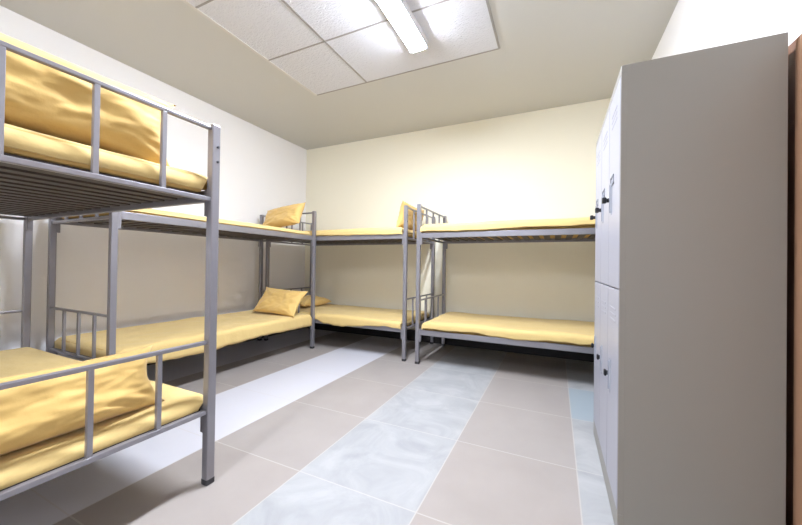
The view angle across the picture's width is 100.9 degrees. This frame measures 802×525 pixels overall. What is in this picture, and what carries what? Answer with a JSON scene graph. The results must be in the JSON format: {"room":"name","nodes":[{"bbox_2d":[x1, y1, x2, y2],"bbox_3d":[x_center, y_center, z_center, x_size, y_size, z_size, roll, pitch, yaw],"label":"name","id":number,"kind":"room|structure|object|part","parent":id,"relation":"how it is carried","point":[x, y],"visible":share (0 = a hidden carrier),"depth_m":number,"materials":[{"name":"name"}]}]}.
{"room":"dormitory","nodes":[
{"label":"dormitory","id":0,"kind":"room"},
{"bbox_2d":[0,6,306,360],"bbox_3d":[-3.023,-0.439,2.507,0.120,2.930,6.812,1,0,25],"label":"wall","id":1,"kind":"structure","parent":0,"point":[161,276],"depth_m":3.52,"materials":[{"name":"white paint"}]},
{"bbox_2d":[147,327,303,364],"bbox_3d":[-2.983,0.952,2.468,0.012,0.150,6.572,1,0,25],"label":"baseboard","id":2,"kind":"structure","parent":1,"relation":"attached to","point":[303,327],"depth_m":4.55,"materials":[{"name":"black tile"}]},
{"bbox_2d":[0,328,613,524],"bbox_3d":[-0.949,1.098,1.516,4.746,0.100,6.812,1,0,25],"label":"floor","id":3,"kind":"structure","parent":0,"point":[342,430],"depth_m":1.87,"materials":[{"name":"tile"}]},
{"bbox_2d":[0,40,220,500],"bbox_3d":[-2.031,0.180,1.611,2.108,1.706,0.942,1,0,25],"label":"bunk bed","id":4,"kind":"object","parent":3,"relation":"on","point":[30,188],"visible":0.7,"depth_m":1.48,"materials":[{"name":"grey metal"}]},
{"bbox_3d":[-2.967,0.351,2.045,0.020,0.018,0.860,1,0,25],"label":"guard rail","id":5,"kind":"part","parent":4,"relation":"part of","materials":[{"name":"grey metal"}]},
{"bbox_3d":[-2.957,-0.325,2.050,0.024,0.020,0.860,1,0,25],"label":"rail","id":6,"kind":"part","parent":4,"relation":"part of","materials":[{"name":"grey metal"}]},
{"bbox_3d":[-2.774,0.173,2.454,0.040,1.700,0.040,1,0,25],"label":"post","id":7,"kind":"part","parent":4,"relation":"part of","materials":[{"name":"grey metal"}]},
{"bbox_2d":[0,347,202,489],"bbox_3d":[-2.031,0.659,1.603,2.024,0.097,0.949,1,0,25],"label":"mattress","id":8,"kind":"object","parent":4,"relation":"on","point":[17,466],"visible":0.44,"depth_m":1.30,"materials":[{"name":"yellow fabric"}]},
{"bbox_2d":[0,345,164,455],"bbox_3d":[-1.284,0.500,1.144,0.231,0.248,0.821,1,0,24],"label":"pillow","id":9,"kind":"object","parent":8,"relation":"on","point":[33,413],"visible":0.87,"depth_m":1.17,"materials":[{"name":"yellow fabric"}]},
{"bbox_3d":[-1.105,0.698,1.171,0.024,0.020,0.860,1,0,25],"label":"rail","id":10,"kind":"part","parent":4,"relation":"part of","materials":[{"name":"grey metal"}]},
{"bbox_3d":[-1.101,0.371,1.173,0.020,0.018,0.860,1,0,25],"label":"guard rail","id":11,"kind":"part","parent":4,"relation":"part of","materials":[{"name":"grey metal"}]},
{"bbox_2d":[4,123,206,192],"bbox_3d":[-2.015,-0.398,1.612,2.024,0.107,0.950,1,0,25],"label":"mattress","id":12,"kind":"object","parent":4,"relation":"on","point":[19,141],"visible":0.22,"depth_m":1.18,"materials":[{"name":"yellow fabric"}]},
{"bbox_2d":[0,33,175,165],"bbox_3d":[-1.256,-0.597,1.175,0.240,0.310,0.880,1,0,23],"label":"pillow","id":13,"kind":"object","parent":12,"relation":"on","point":[40,98],"visible":0.77,"depth_m":1.17,"materials":[{"name":"yellow fabric"}]},
{"bbox_3d":[-1.086,-0.642,1.181,0.020,0.018,0.860,1,0,25],"label":"guard rail","id":14,"kind":"part","parent":4,"relation":"part of","materials":[{"name":"grey metal"}]},
{"bbox_3d":[-1.091,-0.305,1.178,0.024,0.020,0.860,1,0,25],"label":"rail","id":15,"kind":"part","parent":4,"relation":"part of","materials":[{"name":"grey metal"}]},
{"bbox_3d":[-1.834,-0.328,2.021,2.020,0.055,0.024,1,0,25],"label":"rail","id":16,"kind":"part","parent":4,"relation":"part of","materials":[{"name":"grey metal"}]},
{"bbox_3d":[-0.907,0.193,1.582,0.040,1.700,0.040,1,0,25],"label":"post","id":17,"kind":"part","parent":4,"relation":"part of","materials":[{"name":"grey metal"}]},
{"bbox_2d":[46,211,316,359],"bbox_3d":[-1.934,0.196,3.373,0.942,1.706,2.108,1,0,25],"label":"bunk bed","id":18,"kind":"object","parent":3,"relation":"on","point":[122,220],"visible":0.47,"depth_m":2.62,"materials":[{"name":"grey metal"}]},
{"bbox_3d":[-2.777,0.175,2.631,0.040,1.700,0.040,1,0,25],"label":"post","id":19,"kind":"part","parent":18,"relation":"part of","materials":[{"name":"grey metal"}]},
{"bbox_3d":[-2.377,0.690,2.436,0.860,0.020,0.024,1,0,25],"label":"rail","id":20,"kind":"part","parent":18,"relation":"part of","materials":[{"name":"grey metal"}]},
{"bbox_3d":[-2.372,0.363,2.439,0.860,0.018,0.020,1,0,25],"label":"guard rail","id":21,"kind":"part","parent":18,"relation":"part of","materials":[{"name":"grey metal"}]},
{"bbox_3d":[-2.363,-0.314,2.444,0.860,0.020,0.024,1,0,25],"label":"rail","id":22,"kind":"part","parent":18,"relation":"part of","materials":[{"name":"grey metal"}]},
{"bbox_3d":[-1.962,0.183,2.249,0.040,1.700,0.040,1,0,25],"label":"post","id":23,"kind":"part","parent":18,"relation":"part of","materials":[{"name":"grey metal"}]},
{"bbox_3d":[-2.332,-0.323,3.567,0.024,0.055,2.020,1,0,25],"label":"rail","id":24,"kind":"part","parent":18,"relation":"part of","materials":[{"name":"grey metal"}]},
{"bbox_2d":[54,310,311,362],"bbox_3d":[-1.944,0.689,3.362,0.950,0.166,2.024,1,0,25],"label":"mattress","id":25,"kind":"object","parent":18,"relation":"on","point":[236,327],"visible":0.82,"depth_m":2.98,"materials":[{"name":"yellow fabric"}]},
{"bbox_2d":[253,287,307,317],"bbox_3d":[-1.474,0.469,4.014,0.707,0.314,0.239,1,0,27],"label":"pillow","id":26,"kind":"object","parent":25,"relation":"on","point":[273,300],"visible":1,"depth_m":3.94,"materials":[{"name":"yellow fabric"}]},
{"bbox_2d":[62,209,310,234],"bbox_3d":[-1.930,-0.368,3.370,0.876,0.077,2.024,1,0,25],"label":"mattress","id":27,"kind":"object","parent":18,"relation":"on","point":[155,212],"visible":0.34,"depth_m":2.81,"materials":[{"name":"yellow fabric"}]},
{"bbox_2d":[263,202,305,226],"bbox_3d":[-1.461,-0.564,4.090,0.719,0.333,0.204,1,-1,29],"label":"pillow","id":28,"kind":"object","parent":27,"relation":"on","point":[288,215],"visible":0.93,"depth_m":3.98,"materials":[{"name":"yellow fabric"}]},
{"bbox_3d":[-1.521,-0.315,3.187,0.024,0.055,2.020,1,0,25],"label":"rail","id":29,"kind":"part","parent":18,"relation":"part of","materials":[{"name":"grey metal"}]},
{"bbox_3d":[-1.906,0.202,4.497,0.040,1.700,0.040,1,0,25],"label":"post","id":30,"kind":"part","parent":18,"relation":"part of","materials":[{"name":"grey metal"}]},
{"bbox_3d":[-1.491,-0.287,4.310,0.860,0.020,0.024,1,0,25],"label":"rail","id":31,"kind":"part","parent":18,"relation":"part of","materials":[{"name":"grey metal"}]},
{"bbox_3d":[-1.090,0.210,4.116,0.040,1.700,0.040,1,0,25],"label":"post","id":32,"kind":"part","parent":18,"relation":"part of","materials":[{"name":"grey metal"}]},
{"bbox_2d":[264,205,434,360],"bbox_3d":[-0.698,0.222,4.480,2.108,1.706,0.942,1,0,25],"label":"bunk bed","id":33,"kind":"object","parent":3,"relation":"on","point":[394,239],"visible":0.52,"depth_m":4.06,"materials":[{"name":"grey metal"}]},
{"bbox_3d":[-1.821,0.203,4.508,0.040,1.700,0.040,1,0,25],"label":"post","id":34,"kind":"part","parent":33,"relation":"part of","materials":[{"name":"grey metal"}]},
{"bbox_3d":[-1.623,-0.284,4.919,0.024,0.020,0.860,1,0,25],"label":"rail","id":35,"kind":"part","parent":33,"relation":"part of","materials":[{"name":"grey metal"}]},
{"bbox_3d":[-1.633,0.393,4.914,0.020,0.018,0.860,1,0,25],"label":"guard rail","id":36,"kind":"part","parent":33,"relation":"part of","materials":[{"name":"grey metal"}]},
{"bbox_3d":[-1.440,0.215,5.323,0.040,1.700,0.040,1,0,25],"label":"post","id":37,"kind":"part","parent":33,"relation":"part of","materials":[{"name":"grey metal"}]},
{"bbox_3d":[-0.880,-0.298,4.078,2.020,0.055,0.024,1,0,25],"label":"rail","id":38,"kind":"part","parent":33,"relation":"part of","materials":[{"name":"grey metal"}]},
{"bbox_3d":[-0.894,0.731,4.070,2.020,0.055,0.024,1,0,25],"label":"rail","id":39,"kind":"part","parent":33,"relation":"part of","materials":[{"name":"grey metal"}]},
{"bbox_2d":[296,304,429,328],"bbox_3d":[-0.720,0.701,4.462,2.024,0.137,0.913,1,0,25],"label":"mattress","id":40,"kind":"object","parent":33,"relation":"on","point":[333,314],"visible":0.67,"depth_m":4.06,"materials":[{"name":"yellow fabric"}]},
{"bbox_2d":[300,295,331,306],"bbox_3d":[-1.344,0.559,4.814,0.377,0.151,0.620,1,0,25],"label":"pillow","id":41,"kind":"object","parent":40,"relation":"on","point":[306,301],"visible":0.59,"depth_m":4.75,"materials":[{"name":"yellow fabric"}]},
{"bbox_2d":[307,227,430,239],"bbox_3d":[-0.704,-0.354,4.471,2.024,0.108,0.913,1,0,25],"label":"mattress","id":42,"kind":"object","parent":33,"relation":"on","point":[392,230],"visible":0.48,"depth_m":3.86,"materials":[{"name":"yellow fabric"}]},
{"bbox_2d":[396,201,423,230],"bbox_3d":[0.124,-0.546,4.078,0.185,0.311,0.682,1,0,26],"label":"pillow","id":43,"kind":"object","parent":42,"relation":"on","point":[400,222],"visible":0.54,"depth_m":3.87,"materials":[{"name":"yellow fabric"}]},
{"bbox_3d":[-0.500,-0.287,4.889,2.020,0.055,0.024,1,0,25],"label":"rail","id":44,"kind":"part","parent":33,"relation":"part of","materials":[{"name":"grey metal"}]},
{"bbox_3d":[0.045,0.223,3.636,0.040,1.700,0.040,1,0,25],"label":"post","id":45,"kind":"part","parent":33,"relation":"part of","materials":[{"name":"grey metal"}]},
{"bbox_3d":[0.228,0.740,4.040,0.024,0.020,0.860,1,0,25],"label":"rail","id":46,"kind":"part","parent":33,"relation":"part of","materials":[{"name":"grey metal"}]},
{"bbox_3d":[0.233,0.413,4.042,0.020,0.018,0.860,1,0,25],"label":"guard rail","id":47,"kind":"part","parent":33,"relation":"part of","materials":[{"name":"grey metal"}]},
{"bbox_3d":[0.247,-0.601,4.050,0.020,0.018,0.860,1,0,25],"label":"guard rail","id":48,"kind":"part","parent":33,"relation":"part of","materials":[{"name":"grey metal"}]},
{"bbox_3d":[0.243,-0.264,4.047,0.024,0.020,0.860,1,0,25],"label":"rail","id":49,"kind":"part","parent":33,"relation":"part of","materials":[{"name":"grey metal"}]},
{"bbox_3d":[0.426,0.235,4.451,0.040,1.700,0.040,1,0,25],"label":"post","id":50,"kind":"part","parent":33,"relation":"part of","materials":[{"name":"grey metal"}]},
{"bbox_2d":[415,204,594,363],"bbox_3d":[1.308,0.243,3.514,2.108,1.706,0.942,1,0,25],"label":"bunk bed","id":51,"kind":"object","parent":3,"relation":"on","point":[446,237],"visible":0.53,"depth_m":3.50,"materials":[{"name":"grey metal"}]},
{"bbox_3d":[0.185,0.224,3.542,0.040,1.700,0.040,1,0,25],"label":"post","id":52,"kind":"part","parent":51,"relation":"part of","materials":[{"name":"grey metal"}]},
{"bbox_3d":[0.372,0.414,3.948,0.020,0.018,0.860,1,0,25],"label":"guard rail","id":53,"kind":"part","parent":51,"relation":"part of","materials":[{"name":"grey metal"}]},
{"bbox_3d":[0.387,-0.600,3.956,0.020,0.018,0.860,1,0,25],"label":"guard rail","id":54,"kind":"part","parent":51,"relation":"part of","materials":[{"name":"grey metal"}]},
{"bbox_3d":[0.382,-0.263,3.954,0.024,0.020,0.860,1,0,25],"label":"rail","id":55,"kind":"part","parent":51,"relation":"part of","materials":[{"name":"grey metal"}]},
{"bbox_3d":[0.566,0.236,4.357,0.040,1.700,0.040,1,0,25],"label":"post","id":56,"kind":"part","parent":51,"relation":"part of","materials":[{"name":"grey metal"}]},
{"bbox_2d":[421,312,593,346],"bbox_3d":[1.300,0.692,3.491,1.994,0.130,0.913,1,0,25],"label":"mattress","id":57,"kind":"object","parent":51,"relation":"on","point":[569,332],"visible":0.69,"depth_m":3.29,"materials":[{"name":"yellow fabric"}]},
{"bbox_2d":[420,217,594,239],"bbox_3d":[1.301,-0.342,3.505,2.024,0.119,0.913,1,0,25],"label":"mattress","id":58,"kind":"object","parent":51,"relation":"on","point":[583,222],"visible":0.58,"depth_m":3.16,"materials":[{"name":"yellow fabric"}]},
{"bbox_3d":[1.111,0.753,3.104,2.020,0.055,0.024,1,0,25],"label":"rail","id":59,"kind":"part","parent":51,"relation":"part of","materials":[{"name":"grey metal"}]},
{"bbox_3d":[1.126,-0.277,3.112,2.020,0.055,0.024,1,0,25],"label":"rail","id":60,"kind":"part","parent":51,"relation":"part of","materials":[{"name":"grey metal"}]},
{"bbox_3d":[1.505,-0.266,3.924,2.020,0.055,0.024,1,0,25],"label":"rail","id":61,"kind":"part","parent":51,"relation":"part of","materials":[{"name":"grey metal"}]},
{"bbox_2d":[590,32,787,524],"bbox_3d":[1.245,0.155,1.615,0.506,1.850,0.900,1,0,25],"label":"locker","id":62,"kind":"object","parent":3,"relation":"on","point":[690,344],"visible":1,"depth_m":1.20,"materials":[{"name":"grey metal"}]},
{"bbox_3d":[1.185,-0.310,1.974,0.018,0.848,0.287,1,0,25],"label":"door","id":63,"kind":"part","parent":62,"relation":"part of","materials":[{"name":"grey metal"}]},
{"bbox_3d":[1.172,0.554,1.967,0.018,0.867,0.287,1,0,25],"label":"door","id":64,"kind":"part","parent":62,"relation":"part of","materials":[{"name":"grey metal"}]},
{"bbox_3d":[1.048,0.550,1.701,0.018,0.867,0.287,1,0,25],"label":"door","id":65,"kind":"part","parent":62,"relation":"part of","materials":[{"name":"grey metal"}]},
{"bbox_3d":[1.060,-0.314,1.708,0.018,0.848,0.287,1,0,25],"label":"door","id":66,"kind":"part","parent":62,"relation":"part of","materials":[{"name":"grey metal"}]},
{"bbox_3d":[0.924,0.546,1.435,0.018,0.867,0.287,1,0,25],"label":"door","id":67,"kind":"part","parent":62,"relation":"part of","materials":[{"name":"grey metal"}]},
{"bbox_3d":[0.936,-0.318,1.442,0.018,0.848,0.287,1,0,25],"label":"door","id":68,"kind":"part","parent":62,"relation":"part of","materials":[{"name":"grey metal"}]},
{"bbox_2d":[0,0,678,149],"bbox_3d":[-0.906,-1.931,1.539,4.746,0.100,6.812,1,0,25],"label":"ceiling","id":69,"kind":"structure","parent":0,"point":[551,53],"depth_m":3.13,"materials":[{"name":"grey paint"}]},
{"bbox_2d":[181,0,316,95],"bbox_3d":[-2.051,-1.897,1.327,0.030,0.008,5.218,1,0,25],"label":"trim","id":70,"kind":"structure","parent":69,"relation":"attached to","point":[184,1],"depth_m":2.82,"materials":[{"name":"grey metal"}]},
{"bbox_2d":[186,0,497,94],"bbox_3d":[-1.155,-1.890,0.908,1.983,0.004,5.218,1,0,25],"label":"ceiling panel","id":71,"kind":"object","parent":69,"relation":"attached to","point":[453,29],"depth_m":2.70,"materials":[{"name":"white"}]},
{"bbox_2d":[195,0,499,95],"bbox_3d":[-1.141,-1.888,0.905,1.975,0.007,5.225,1,0,25],"label":"trim","id":72,"kind":"structure","parent":69,"relation":"attached to","point":[208,1],"depth_m":2.75,"materials":[{"name":"grey metal"}]},
{"bbox_2d":[376,0,427,53],"bbox_3d":[-0.113,-1.820,2.220,0.160,0.089,1.264,1,0,25],"label":"ceiling light","id":73,"kind":"object","parent":69,"relation":"attached to","point":[398,12],"visible":1,"depth_m":2.48,"materials":[{"name":"white plastic"}]},
{"bbox_2d":[304,98,610,329],"bbox_3d":[0.488,-0.373,4.559,4.506,2.930,0.120,1,0,25],"label":"wall","id":74,"kind":"structure","parent":0,"point":[539,164],"depth_m":4.30,"materials":[{"name":"beige paint"}]},
{"bbox_2d":[304,323,593,361],"bbox_3d":[0.446,1.016,4.486,4.494,0.150,0.012,1,0,25],"label":"baseboard","id":75,"kind":"structure","parent":74,"relation":"attached to","point":[588,357],"depth_m":4.27,"materials":[{"name":"black tile"}]},
{"bbox_2d":[651,0,801,59],"bbox_3d":[1.168,-0.394,0.548,0.120,2.930,6.812,1,0,25],"label":"wall","id":76,"kind":"structure","parent":0,"point":[693,25],"depth_m":1.67,"materials":[{"name":"white paint"}]},
{"bbox_2d":[786,34,801,524],"bbox_3d":[1.110,0.144,0.694,0.098,1.855,1.120,1,0,25],"label":"door","id":77,"kind":"structure","parent":76,"relation":"in","point":[794,190],"depth_m":1.14,"materials":[{"name":"brown wood"}]},
{"bbox_3d":[1.147,0.144,0.676,0.015,1.855,1.120,1,0,25],"label":"frame","id":78,"kind":"part","parent":77,"relation":"part of","materials":[{"name":"brown wood"}]}
]}

